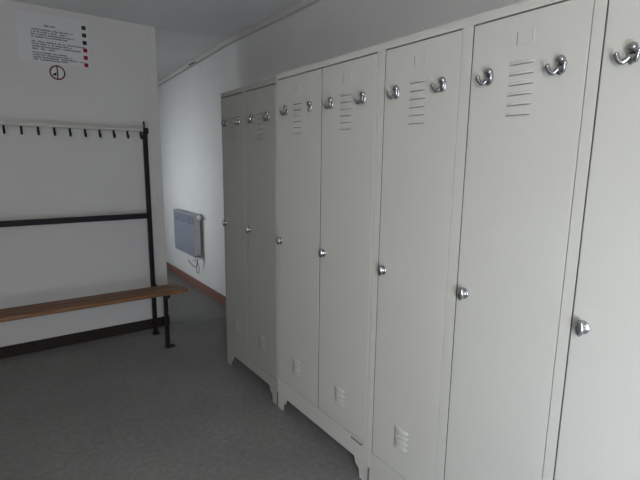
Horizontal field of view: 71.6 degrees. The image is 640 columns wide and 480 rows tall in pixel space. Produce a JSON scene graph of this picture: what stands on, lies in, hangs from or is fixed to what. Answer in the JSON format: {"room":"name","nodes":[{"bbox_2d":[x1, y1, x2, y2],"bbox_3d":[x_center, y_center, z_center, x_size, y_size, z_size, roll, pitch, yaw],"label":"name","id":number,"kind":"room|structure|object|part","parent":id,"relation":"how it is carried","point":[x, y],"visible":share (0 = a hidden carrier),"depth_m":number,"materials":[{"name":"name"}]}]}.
{"room":"changing room","nodes":[
{"label":"changing room","id":0,"kind":"room"},
{"bbox_2d":[0,0,161,346],"bbox_3d":[-2.352,-0.337,2.855,2.595,2.365,0.120,-6,12,-35],"label":"wall","id":1,"kind":"structure","parent":0,"point":[45,175],"depth_m":3.20,"materials":[{"name":"paint"}]},
{"bbox_2d":[15,9,90,67],"bbox_3d":[-1.796,-1.353,3.000,0.419,0.306,0.003,-6,12,-35],"label":"sign","id":2,"kind":"object","parent":1,"relation":"attached to","point":[41,37],"visible":1,"depth_m":2.99,"materials":[{"name":"paper"}]},
{"bbox_2d":[49,65,65,79],"bbox_3d":[-1.798,-1.146,3.038,0.096,0.096,0.002,-6,12,-35],"label":"prohibition sign","id":3,"kind":"object","parent":1,"relation":"attached to","point":[57,72],"visible":1,"depth_m":3.04,"materials":[{"name":"plastic"}]},
{"bbox_2d":[0,316,169,358],"bbox_3d":[-2.325,0.797,2.999,2.598,0.082,0.014,-6,12,-35],"label":"baseboard","id":4,"kind":"structure","parent":1,"relation":"attached to","point":[64,340],"depth_m":3.34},
{"bbox_2d":[147,26,168,316],"bbox_3d":[-1.321,-0.454,3.592,0.054,2.365,0.126,-6,12,-35],"label":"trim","id":5,"kind":"structure","parent":1,"relation":"attached to","point":[151,30],"depth_m":3.50,"materials":[{"name":"paint"}]},
{"bbox_2d":[10,0,302,81],"bbox_3d":[-1.783,-1.451,2.406,3.500,0.304,8.350,-6,12,-35],"label":"ceiling","id":6,"kind":"structure","parent":0,"point":[185,30],"depth_m":3.10,"materials":[{"name":"paint"}]},
{"bbox_2d":[0,269,361,479],"bbox_3d":[-1.812,0.936,2.823,3.500,0.120,8.350,-6,12,-35],"label":"floor","id":7,"kind":"structure","parent":0,"point":[129,406],"depth_m":2.42,"materials":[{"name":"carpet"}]},
{"bbox_2d":[0,121,187,347],"bbox_3d":[-2.013,0.056,2.696,2.288,1.653,0.420,-6,12,-35],"label":"bench","id":8,"kind":"object","parent":7,"relation":"on","point":[47,308],"visible":1,"depth_m":3.08,"materials":[{"name":"black metal"}]},
{"bbox_3d":[-2.124,-0.720,2.692,2.017,0.021,0.020,-6,12,-35],"label":"coat rail","id":9,"kind":"part","parent":8,"relation":"part of","materials":[{"name":"metal"}]},
{"bbox_3d":[-2.135,-0.093,2.805,2.044,0.039,0.026,-6,12,-35],"label":"cross rail","id":10,"kind":"part","parent":8,"relation":"part of","materials":[{"name":"black metal"}]},
{"bbox_3d":[-1.309,-0.028,3.424,0.030,1.576,0.030,-6,12,-35],"label":"post","id":11,"kind":"part","parent":8,"relation":"part of","materials":[{"name":"black metal"}]},
{"bbox_3d":[-1.133,0.595,3.277,0.028,0.404,0.028,-6,12,-35],"label":"leg","id":12,"kind":"part","parent":8,"relation":"part of","materials":[{"name":"black metal"}]},
{"bbox_2d":[172,316,225,327],"bbox_3d":[-0.998,0.701,3.870,0.585,0.003,0.023,-6,12,-35],"label":"trim","id":13,"kind":"structure","parent":7,"relation":"on","point":[221,316],"depth_m":3.83,"materials":[{"name":"metal"}]},
{"bbox_2d":[221,78,277,405],"bbox_3d":[-0.246,-0.004,2.776,0.514,1.786,0.682,-6,12,-35],"label":"locker","id":14,"kind":"object","parent":7,"relation":"on","point":[248,113],"visible":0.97,"depth_m":2.59,"materials":[{"name":"grey metal"}]},
{"bbox_3d":[-0.532,-0.070,2.778,0.030,1.602,0.293,-6,12,-35],"label":"door","id":15,"kind":"part","parent":14,"relation":"part of","materials":[{"name":"grey metal"}]},
{"bbox_3d":[-0.423,-0.061,2.601,0.023,0.045,0.037,-6,12,-35],"label":"door knob","id":16,"kind":"part","parent":14,"relation":"part of","materials":[{"name":"silver metal"}]},
{"bbox_3d":[-0.328,-0.019,2.501,0.030,1.602,0.320,-6,12,-35],"label":"door","id":17,"kind":"part","parent":14,"relation":"part of","materials":[{"name":"grey metal"}]},
{"bbox_2d":[277,43,382,479],"bbox_3d":[0.179,0.095,2.197,0.514,1.800,0.759,-6,12,-35],"label":"locker","id":18,"kind":"object","parent":7,"relation":"on","point":[329,110],"visible":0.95,"depth_m":1.99,"materials":[{"name":"beige metal"}]},
{"bbox_3d":[-0.215,0.005,2.320,0.023,0.045,0.037,-6,12,-35],"label":"door knob","id":19,"kind":"part","parent":18,"relation":"part of","materials":[{"name":"silver metal"}]},
{"bbox_3d":[-0.109,0.015,2.200,0.030,1.590,0.371,-6,12,-35],"label":"door","id":20,"kind":"part","parent":18,"relation":"part of","materials":[{"name":"grey metal"}]},
{"bbox_3d":[0.006,0.060,2.019,0.023,0.045,0.037,-6,12,-35],"label":"door knob","id":21,"kind":"part","parent":18,"relation":"part of","materials":[{"name":"silver metal"}]},
{"bbox_3d":[0.103,0.068,1.911,0.030,1.590,0.342,-6,12,-35],"label":"door","id":22,"kind":"part","parent":18,"relation":"part of","materials":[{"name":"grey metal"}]},
{"bbox_2d":[368,0,639,479],"bbox_3d":[0.725,0.231,1.455,0.514,1.800,1.102,-6,12,-35],"label":"locker","id":23,"kind":"object","parent":7,"relation":"on","point":[506,326],"visible":1,"depth_m":1.27,"materials":[{"name":"beige metal"}]},
{"bbox_3d":[0.235,0.117,1.709,0.023,0.045,0.037,-6,12,-35],"label":"door knob","id":24,"kind":"part","parent":23,"relation":"part of","materials":[{"name":"silver metal"}]},
{"bbox_3d":[0.327,0.133,1.608,0.030,1.606,0.326,-6,12,-35],"label":"door","id":25,"kind":"part","parent":23,"relation":"part of","materials":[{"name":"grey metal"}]},
{"bbox_3d":[0.451,0.171,1.415,0.023,0.045,0.037,-6,12,-35],"label":"door knob","id":26,"kind":"part","parent":23,"relation":"part of","materials":[{"name":"silver metal"}]},
{"bbox_3d":[0.543,0.186,1.313,0.030,1.606,0.326,-6,12,-35],"label":"door","id":27,"kind":"part","parent":23,"relation":"part of","materials":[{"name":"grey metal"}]},
{"bbox_3d":[0.662,0.224,1.127,0.023,0.045,0.037,-6,12,-35],"label":"door knob","id":28,"kind":"part","parent":23,"relation":"part of","materials":[{"name":"silver metal"}]},
{"bbox_3d":[0.754,0.239,1.027,0.030,1.606,0.325,-6,12,-35],"label":"door","id":29,"kind":"part","parent":23,"relation":"part of","materials":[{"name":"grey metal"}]},
{"bbox_2d":[158,0,524,296],"bbox_3d":[-0.452,-0.440,3.570,0.120,2.365,8.290,-6,12,-35],"label":"wall","id":30,"kind":"structure","parent":0,"point":[190,101],"depth_m":3.85,"materials":[{"name":"paint"}]},
{"bbox_2d":[173,209,200,273],"bbox_3d":[-1.425,0.011,4.800,0.114,0.639,0.689,-6,12,-35],"label":"radiator","id":31,"kind":"object","parent":30,"relation":"attached to","point":[186,223],"visible":1,"depth_m":4.68,"materials":[{"name":"metal"}]},
{"bbox_2d":[174,209,196,214],"bbox_3d":[-1.442,-0.304,4.765,0.065,0.006,0.625,-6,12,-35],"label":"grille","id":32,"kind":"object","parent":31,"relation":"attached to","point":[179,211],"depth_m":4.77,"materials":[{"name":"metal"}]},
{"bbox_3d":[-1.260,-0.050,4.551,0.065,0.430,0.004,-6,12,-35],"label":"panel","id":33,"kind":"part","parent":31,"relation":"part of","materials":[{"name":"metal"}]},
{"bbox_2d":[166,261,225,305],"bbox_3d":[-0.520,0.686,3.727,0.014,0.092,8.050,-6,12,-35],"label":"baseboard","id":34,"kind":"structure","parent":30,"relation":"attached to","point":[217,296],"depth_m":4.79,"materials":[{"name":"brown wood"}]},
{"bbox_2d":[158,0,320,85],"bbox_3d":[-0.500,-1.506,3.339,0.030,0.186,8.050,-6,12,-35],"label":"trim","id":35,"kind":"structure","parent":30,"relation":"attached to","point":[303,4],"depth_m":3.39,"materials":[{"name":"paint"}]}
]}

